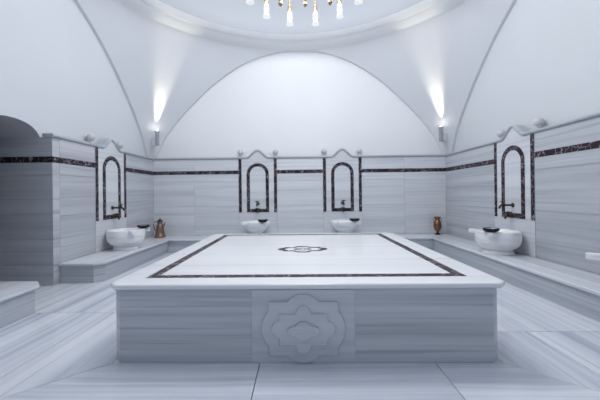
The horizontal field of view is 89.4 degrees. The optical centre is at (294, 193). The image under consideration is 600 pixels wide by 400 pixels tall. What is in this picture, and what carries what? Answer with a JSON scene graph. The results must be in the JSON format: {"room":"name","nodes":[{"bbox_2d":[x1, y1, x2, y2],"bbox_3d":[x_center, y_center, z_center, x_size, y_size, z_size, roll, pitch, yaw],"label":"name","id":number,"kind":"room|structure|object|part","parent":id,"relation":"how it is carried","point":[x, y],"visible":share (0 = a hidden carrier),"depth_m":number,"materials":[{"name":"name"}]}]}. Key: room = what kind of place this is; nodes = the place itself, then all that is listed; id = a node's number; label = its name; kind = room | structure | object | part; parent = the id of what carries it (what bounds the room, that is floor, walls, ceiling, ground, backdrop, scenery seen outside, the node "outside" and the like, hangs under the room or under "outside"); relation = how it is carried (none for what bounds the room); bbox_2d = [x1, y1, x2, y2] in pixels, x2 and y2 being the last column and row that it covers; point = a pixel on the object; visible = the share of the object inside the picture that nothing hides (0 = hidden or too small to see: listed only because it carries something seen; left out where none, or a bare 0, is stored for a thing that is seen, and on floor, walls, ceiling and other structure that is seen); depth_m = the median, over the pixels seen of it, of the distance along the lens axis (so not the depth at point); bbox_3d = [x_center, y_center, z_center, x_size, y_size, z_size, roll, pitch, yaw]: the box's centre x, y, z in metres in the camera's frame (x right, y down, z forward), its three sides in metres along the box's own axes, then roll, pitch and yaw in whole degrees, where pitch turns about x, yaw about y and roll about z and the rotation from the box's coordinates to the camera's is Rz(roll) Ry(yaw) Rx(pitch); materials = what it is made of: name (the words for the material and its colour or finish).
{"room":"spa","nodes":[
{"label":"spa","id":0,"kind":"room"},
{"bbox_2d":[0,0,153,284],"bbox_3d":[-4.758,-1.052,3.643,3.010,4.620,6.960,-1,0,1],"label":"wall","id":1,"kind":"structure","parent":0,"point":[59,86],"depth_m":4.22,"materials":[{"name":"paint"}]},
{"bbox_3d":[-3.308,-0.788,4.510,0.150,0.050,0.869,-1,0,1],"label":"cornice","id":2,"kind":"part","parent":1,"relation":"part of","materials":[{"name":"stone"}]},
{"bbox_2d":[86,133,126,251],"bbox_3d":[-3.299,-0.013,5.379,0.186,1.950,0.928,-1,0,1],"label":"fountain","id":3,"kind":"object","parent":1,"relation":"attached to","point":[110,160],"visible":0.93,"depth_m":5.28,"materials":[{"name":"grey stone"}]},
{"bbox_3d":[-3.292,-0.870,5.380,0.152,0.215,0.872,-1,0,1],"label":"curved cornice","id":4,"kind":"part","parent":3,"relation":"part of","materials":[{"name":"stone"}]},
{"bbox_3d":[-3.232,-0.107,5.378,0.006,1.110,0.504,-1,0,1],"label":"arched frame","id":5,"kind":"part","parent":3,"relation":"part of","materials":[{"name":"stone"}]},
{"bbox_2d":[111,204,124,210],"bbox_3d":[-3.120,0.244,5.376,0.221,0.121,0.096,-1,0,1],"label":"tap","id":6,"kind":"object","parent":3,"relation":"attached to","point":[112,207],"visible":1,"depth_m":5.36,"materials":[{"name":"black metal"}]},
{"bbox_3d":[-3.273,-0.786,6.365,0.150,0.050,1.099,-1,0,1],"label":"cornice","id":7,"kind":"part","parent":1,"relation":"part of","materials":[{"name":"stone"}]},
{"bbox_2d":[74,0,516,157],"bbox_3d":[-0.003,-3.151,3.554,6.980,4.930,6.980,-1,0,1],"label":"ceiling","id":8,"kind":"structure","parent":0,"point":[164,56],"depth_m":6.32,"materials":[{"name":"paint"}]},
{"bbox_2d":[152,131,159,145],"bbox_3d":[-3.105,-1.234,6.798,0.100,0.335,0.270,-1,0,-44],"label":"wall lamp","id":9,"kind":"object","parent":8,"relation":"attached to","point":[155,140],"depth_m":6.71,"materials":[{"name":"silver metal"}]},
{"bbox_2d":[246,0,254,4],"label":"lampshade","id":10,"kind":"object","parent":8,"relation":"hanging from","point":[250,2],"depth_m":3.70,"materials":[{"name":"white glass"}]},
{"bbox_3d":[-0.535,-2.408,3.666,0.108,0.187,0.108,-1,0,1],"label":"lamp shade","id":11,"kind":"part","parent":10,"relation":"part of","materials":[{"name":"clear glass"}]},
{"bbox_2d":[263,0,270,18],"label":"lampshade","id":12,"kind":"object","parent":8,"relation":"hanging from","point":[266,15],"depth_m":3.95,"materials":[{"name":"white glass"}]},
{"bbox_3d":[-0.364,-2.410,3.974,0.108,0.187,0.108,-1,0,1],"label":"lamp shade","id":13,"kind":"part","parent":12,"relation":"part of","materials":[{"name":"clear glass"}]},
{"bbox_2d":[286,0,293,26],"label":"lampshade","id":14,"kind":"object","parent":8,"relation":"hanging from","point":[289,23],"depth_m":4.13,"materials":[{"name":"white glass"}]},
{"bbox_3d":[-0.062,-2.413,4.155,0.108,0.187,0.108,-1,0,1],"label":"lamp shade","id":15,"kind":"part","parent":14,"relation":"part of","materials":[{"name":"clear glass"}]},
{"bbox_3d":[-0.005,-3.393,3.554,6.890,0.205,6.890,-1,0,1],"label":"dome cornice","id":16,"kind":"part","parent":8,"relation":"part of","materials":[{"name":"paint"}]},
{"bbox_2d":[312,0,318,26],"label":"lampshade","id":17,"kind":"object","parent":8,"relation":"hanging from","point":[315,22],"depth_m":4.14,"materials":[{"name":"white glass"}]},
{"bbox_3d":[0.290,-2.417,4.160,0.108,0.187,0.108,-1,0,1],"label":"lamp shade","id":18,"kind":"part","parent":17,"relation":"part of","materials":[{"name":"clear glass"}]},
{"bbox_2d":[336,0,343,18],"label":"lampshade","id":19,"kind":"object","parent":8,"relation":"hanging from","point":[339,15],"depth_m":3.96,"materials":[{"name":"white glass"}]},
{"bbox_3d":[0.598,-2.421,3.989,0.108,0.187,0.108,-1,0,1],"label":"lamp shade","id":20,"kind":"part","parent":19,"relation":"part of","materials":[{"name":"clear glass"}]},
{"bbox_2d":[354,0,362,4],"label":"lampshade","id":21,"kind":"object","parent":8,"relation":"hanging from","point":[357,2],"depth_m":3.72,"materials":[{"name":"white glass"}]},
{"bbox_3d":[0.779,-2.423,3.687,0.108,0.187,0.108,-1,0,1],"label":"lamp shade","id":22,"kind":"part","parent":21,"relation":"part of","materials":[{"name":"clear glass"}]},
{"bbox_2d":[438,126,446,141],"bbox_3d":[3.264,-1.307,6.675,0.270,0.335,0.100,-1,0,-44],"label":"wall lamp","id":23,"kind":"object","parent":8,"relation":"attached to","point":[442,136],"depth_m":6.60,"materials":[{"name":"grey metal"}]},
{"bbox_2d":[153,51,445,235],"bbox_3d":[0.085,-1.103,6.926,6.960,4.619,0.210,-1,0,1],"label":"wall","id":24,"kind":"structure","parent":0,"point":[297,104],"depth_m":6.99,"materials":[{"name":"white paint"}]},
{"bbox_3d":[-2.242,-0.797,6.940,1.949,0.050,0.150,-1,0,1],"label":"cornice","id":25,"kind":"part","parent":24,"relation":"part of","materials":[{"name":"stone"}]},
{"bbox_2d":[238,149,277,233],"bbox_3d":[-0.823,-0.039,6.928,0.928,1.950,0.186,-1,0,1],"label":"fountain","id":26,"kind":"object","parent":24,"relation":"attached to","point":[257,171],"visible":0.91,"depth_m":6.86,"materials":[{"name":"stone"}]},
{"bbox_3d":[-0.833,-0.896,6.912,0.872,0.215,0.152,-1,0,1],"label":"curved cornice","id":27,"kind":"part","parent":26,"relation":"part of","materials":[{"name":"stone"}]},
{"bbox_3d":[-0.825,-0.132,6.860,0.504,1.110,0.006,-1,0,1],"label":"arched frame","id":28,"kind":"part","parent":26,"relation":"part of","materials":[{"name":"stone"}]},
{"bbox_3d":[0.124,-0.824,6.895,1.040,0.050,0.150,-1,0,1],"label":"cornice","id":29,"kind":"part","parent":24,"relation":"part of","materials":[{"name":"stone"}]},
{"bbox_2d":[321,148,361,232],"bbox_3d":[1.089,-0.061,6.891,0.928,1.950,0.186,-1,0,1],"label":"fountain","id":30,"kind":"object","parent":24,"relation":"attached to","point":[342,171],"visible":0.96,"depth_m":6.83,"materials":[{"name":"grey stone"}]},
{"bbox_3d":[1.079,-0.918,6.875,0.872,0.215,0.152,-1,0,1],"label":"curved cornice","id":31,"kind":"part","parent":30,"relation":"part of","materials":[{"name":"stone"}]},
{"bbox_3d":[1.087,-0.154,6.823,0.504,1.110,0.006,-1,0,1],"label":"arched frame","id":32,"kind":"part","parent":30,"relation":"part of","materials":[{"name":"stone"}]},
{"bbox_3d":[2.454,-0.851,6.850,1.877,0.050,0.150,-1,0,1],"label":"cornice","id":33,"kind":"part","parent":24,"relation":"part of","materials":[{"name":"stone"}]},
{"bbox_2d":[0,253,599,399],"bbox_3d":[-0.876,1.254,3.266,10.895,0.080,7.900,-1,0,1],"label":"floor","id":34,"kind":"structure","parent":0,"point":[66,349],"depth_m":2.07,"materials":[{"name":"stone"}]},
{"bbox_2d":[0,281,39,327],"bbox_3d":[-2.967,1.095,1.787,0.647,0.279,3.062,-1,0,1],"label":"bench","id":35,"kind":"object","parent":34,"relation":"on","point":[17,298],"visible":1,"depth_m":2.99,"materials":[{"name":"white stone"}]},
{"bbox_3d":[-2.969,0.976,1.787,0.647,0.039,3.062,-1,0,1],"label":"seat","id":36,"kind":"part","parent":35,"relation":"part of","materials":[{"name":"stone"}]},
{"bbox_2d":[59,236,168,282],"bbox_3d":[-2.920,1.099,5.535,0.597,0.279,2.737,-1,0,1],"label":"bench","id":37,"kind":"object","parent":34,"relation":"on","point":[104,265],"visible":0.83,"depth_m":4.50,"materials":[{"name":"white stone"}]},
{"bbox_3d":[-2.922,0.979,5.533,0.597,0.039,2.734,-1,0,1],"label":"seat","id":38,"kind":"part","parent":37,"relation":"part of","materials":[{"name":"stone"}]},
{"bbox_2d":[106,227,149,250],"bbox_3d":[-2.919,0.790,5.261,0.595,0.337,0.595,-1,0,1],"label":"basin","id":39,"kind":"object","parent":37,"relation":"on","point":[122,239],"visible":0.99,"depth_m":5.06,"materials":[{"name":"white stone"}]},
{"bbox_2d":[137,224,149,227],"bbox_3d":[-2.703,0.589,5.427,0.212,0.059,0.212,-1,0,1],"label":"bowl","id":40,"kind":"object","parent":39,"relation":"on","point":[141,225],"visible":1,"depth_m":5.35,"materials":[{"name":"black metal"}]},
{"bbox_2d":[163,233,445,252],"bbox_3d":[0.103,1.066,6.542,6.594,0.279,0.607,-1,0,1],"label":"bench","id":41,"kind":"object","parent":34,"relation":"on","point":[175,243],"visible":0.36,"depth_m":6.31,"materials":[{"name":"grey stone"}]},
{"bbox_2d":[153,218,165,237],"bbox_3d":[-2.956,0.751,6.654,0.250,0.419,0.236,-1,0,-28],"label":"jug","id":42,"kind":"object","parent":41,"relation":"on","point":[160,233],"visible":1,"depth_m":6.60,"materials":[{"name":"brown metal"}]},
{"bbox_2d":[241,220,269,233],"bbox_3d":[-0.821,0.768,6.552,0.588,0.337,0.592,-1,0,1],"label":"basin","id":43,"kind":"object","parent":41,"relation":"on","point":[252,226],"visible":0.75,"depth_m":6.34,"materials":[{"name":"white stone"}]},
{"bbox_3d":[0.101,0.946,6.542,6.594,0.039,0.607,-1,0,1],"label":"seat","id":44,"kind":"part","parent":41,"relation":"part of","materials":[{"name":"stone"}]},
{"bbox_2d":[331,219,360,232],"bbox_3d":[1.091,0.746,6.516,0.588,0.337,0.592,-1,0,1],"label":"basin","id":45,"kind":"object","parent":41,"relation":"on","point":[341,225],"visible":0.74,"depth_m":6.30,"materials":[{"name":"white stone"}]},
{"bbox_2d":[349,218,359,220],"bbox_3d":[1.254,0.545,6.300,0.212,0.059,0.212,-1,0,1],"label":"bowl","id":46,"kind":"object","parent":45,"relation":"on","point":[351,219],"visible":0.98,"depth_m":6.24,"materials":[{"name":"black metal"}]},
{"bbox_2d":[433,216,441,234],"bbox_3d":[3.131,0.698,6.620,0.164,0.387,0.164,-1,0,37],"label":"copper vase","id":47,"kind":"object","parent":41,"relation":"on","point":[437,224],"visible":1,"depth_m":6.58,"materials":[{"name":"brown metal"}]},
{"bbox_2d":[110,232,504,362],"bbox_3d":[0.108,0.920,3.504,2.864,0.566,2.818,-1,0,1],"label":"platform","id":48,"kind":"object","parent":34,"relation":"on","point":[384,296],"visible":1,"depth_m":2.16,"materials":[{"name":"white stone"}]},
{"bbox_3d":[0.064,0.941,2.150,0.732,0.517,0.005,-1,0,1],"label":"carved panel","id":49,"kind":"part","parent":48,"relation":"part of","materials":[{"name":"stone"}]},
{"bbox_2d":[432,234,599,321],"bbox_3d":[3.057,1.029,3.424,0.577,0.279,6.727,-1,0,1],"label":"bench","id":50,"kind":"object","parent":34,"relation":"on","point":[577,290],"visible":1,"depth_m":3.61,"materials":[{"name":"white stone"}]},
{"bbox_2d":[468,228,521,255],"bbox_3d":[3.054,0.721,4.546,0.595,0.337,0.595,-1,0,1],"label":"basin","id":51,"kind":"object","parent":50,"relation":"on","point":[503,242],"visible":0.94,"depth_m":4.35,"materials":[{"name":"white stone"}]},
{"bbox_2d":[482,227,499,232],"bbox_3d":[2.833,0.525,4.361,0.212,0.059,0.212,-1,0,1],"label":"bowl","id":52,"kind":"object","parent":51,"relation":"on","point":[487,229],"visible":1,"depth_m":4.31,"materials":[{"name":"black metal"}]},
{"bbox_2d":[585,252,599,260],"bbox_3d":[3.016,0.719,2.572,0.595,0.337,0.595,-1,0,1],"label":"basin","id":53,"kind":"object","parent":50,"relation":"on","point":[588,255],"visible":1,"depth_m":2.79,"materials":[{"name":"white stone"}]},
{"bbox_2d":[445,0,599,274],"bbox_3d":[3.397,-1.145,3.486,0.205,4.619,6.960,-1,0,1],"label":"wall","id":54,"kind":"structure","parent":0,"point":[543,61],"depth_m":4.11,"materials":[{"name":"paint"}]},
{"bbox_3d":[3.420,-0.863,5.937,0.150,0.050,1.699,-1,0,1],"label":"cornice","id":55,"kind":"part","parent":54,"relation":"part of","materials":[{"name":"stone"}]},
{"bbox_2d":[492,117,544,256],"bbox_3d":[3.420,-0.090,4.650,0.186,1.950,0.928,-1,0,1],"label":"wall panel","id":56,"kind":"object","parent":54,"relation":"attached to","point":[514,160],"visible":0.91,"depth_m":4.54,"materials":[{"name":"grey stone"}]},
{"bbox_2d":[498,201,514,208],"bbox_3d":[3.247,0.171,4.653,0.221,0.121,0.096,-1,0,1],"label":"tap","id":57,"kind":"object","parent":56,"relation":"attached to","point":[502,203],"visible":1,"depth_m":4.64,"materials":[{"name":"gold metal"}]},
{"bbox_3d":[3.239,0.196,4.653,0.203,0.070,0.031,-1,0,1],"label":"spout","id":58,"kind":"part","parent":57,"relation":"part of","materials":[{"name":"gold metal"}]},
{"bbox_2d":[503,211,513,218],"bbox_3d":[3.291,0.329,4.652,0.126,0.120,0.086,-1,0,1],"label":"tap","id":59,"kind":"object","parent":56,"relation":"attached to","point":[507,212],"visible":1,"depth_m":4.64,"materials":[{"name":"gold metal"}]},
{"bbox_3d":[3.393,-0.947,4.652,0.152,0.215,0.872,-1,0,1],"label":"curved cornice","id":60,"kind":"part","parent":56,"relation":"part of","materials":[{"name":"stone"}]},
{"bbox_3d":[3.351,-0.183,4.652,0.006,1.110,0.504,-1,0,1],"label":"arched frame","id":61,"kind":"part","parent":56,"relation":"part of","materials":[{"name":"black stone"}]},
{"bbox_3d":[3.347,-0.867,2.126,0.150,0.050,4.179,-1,0,1],"label":"cornice","id":62,"kind":"part","parent":54,"relation":"part of","materials":[{"name":"stone"}]}
]}

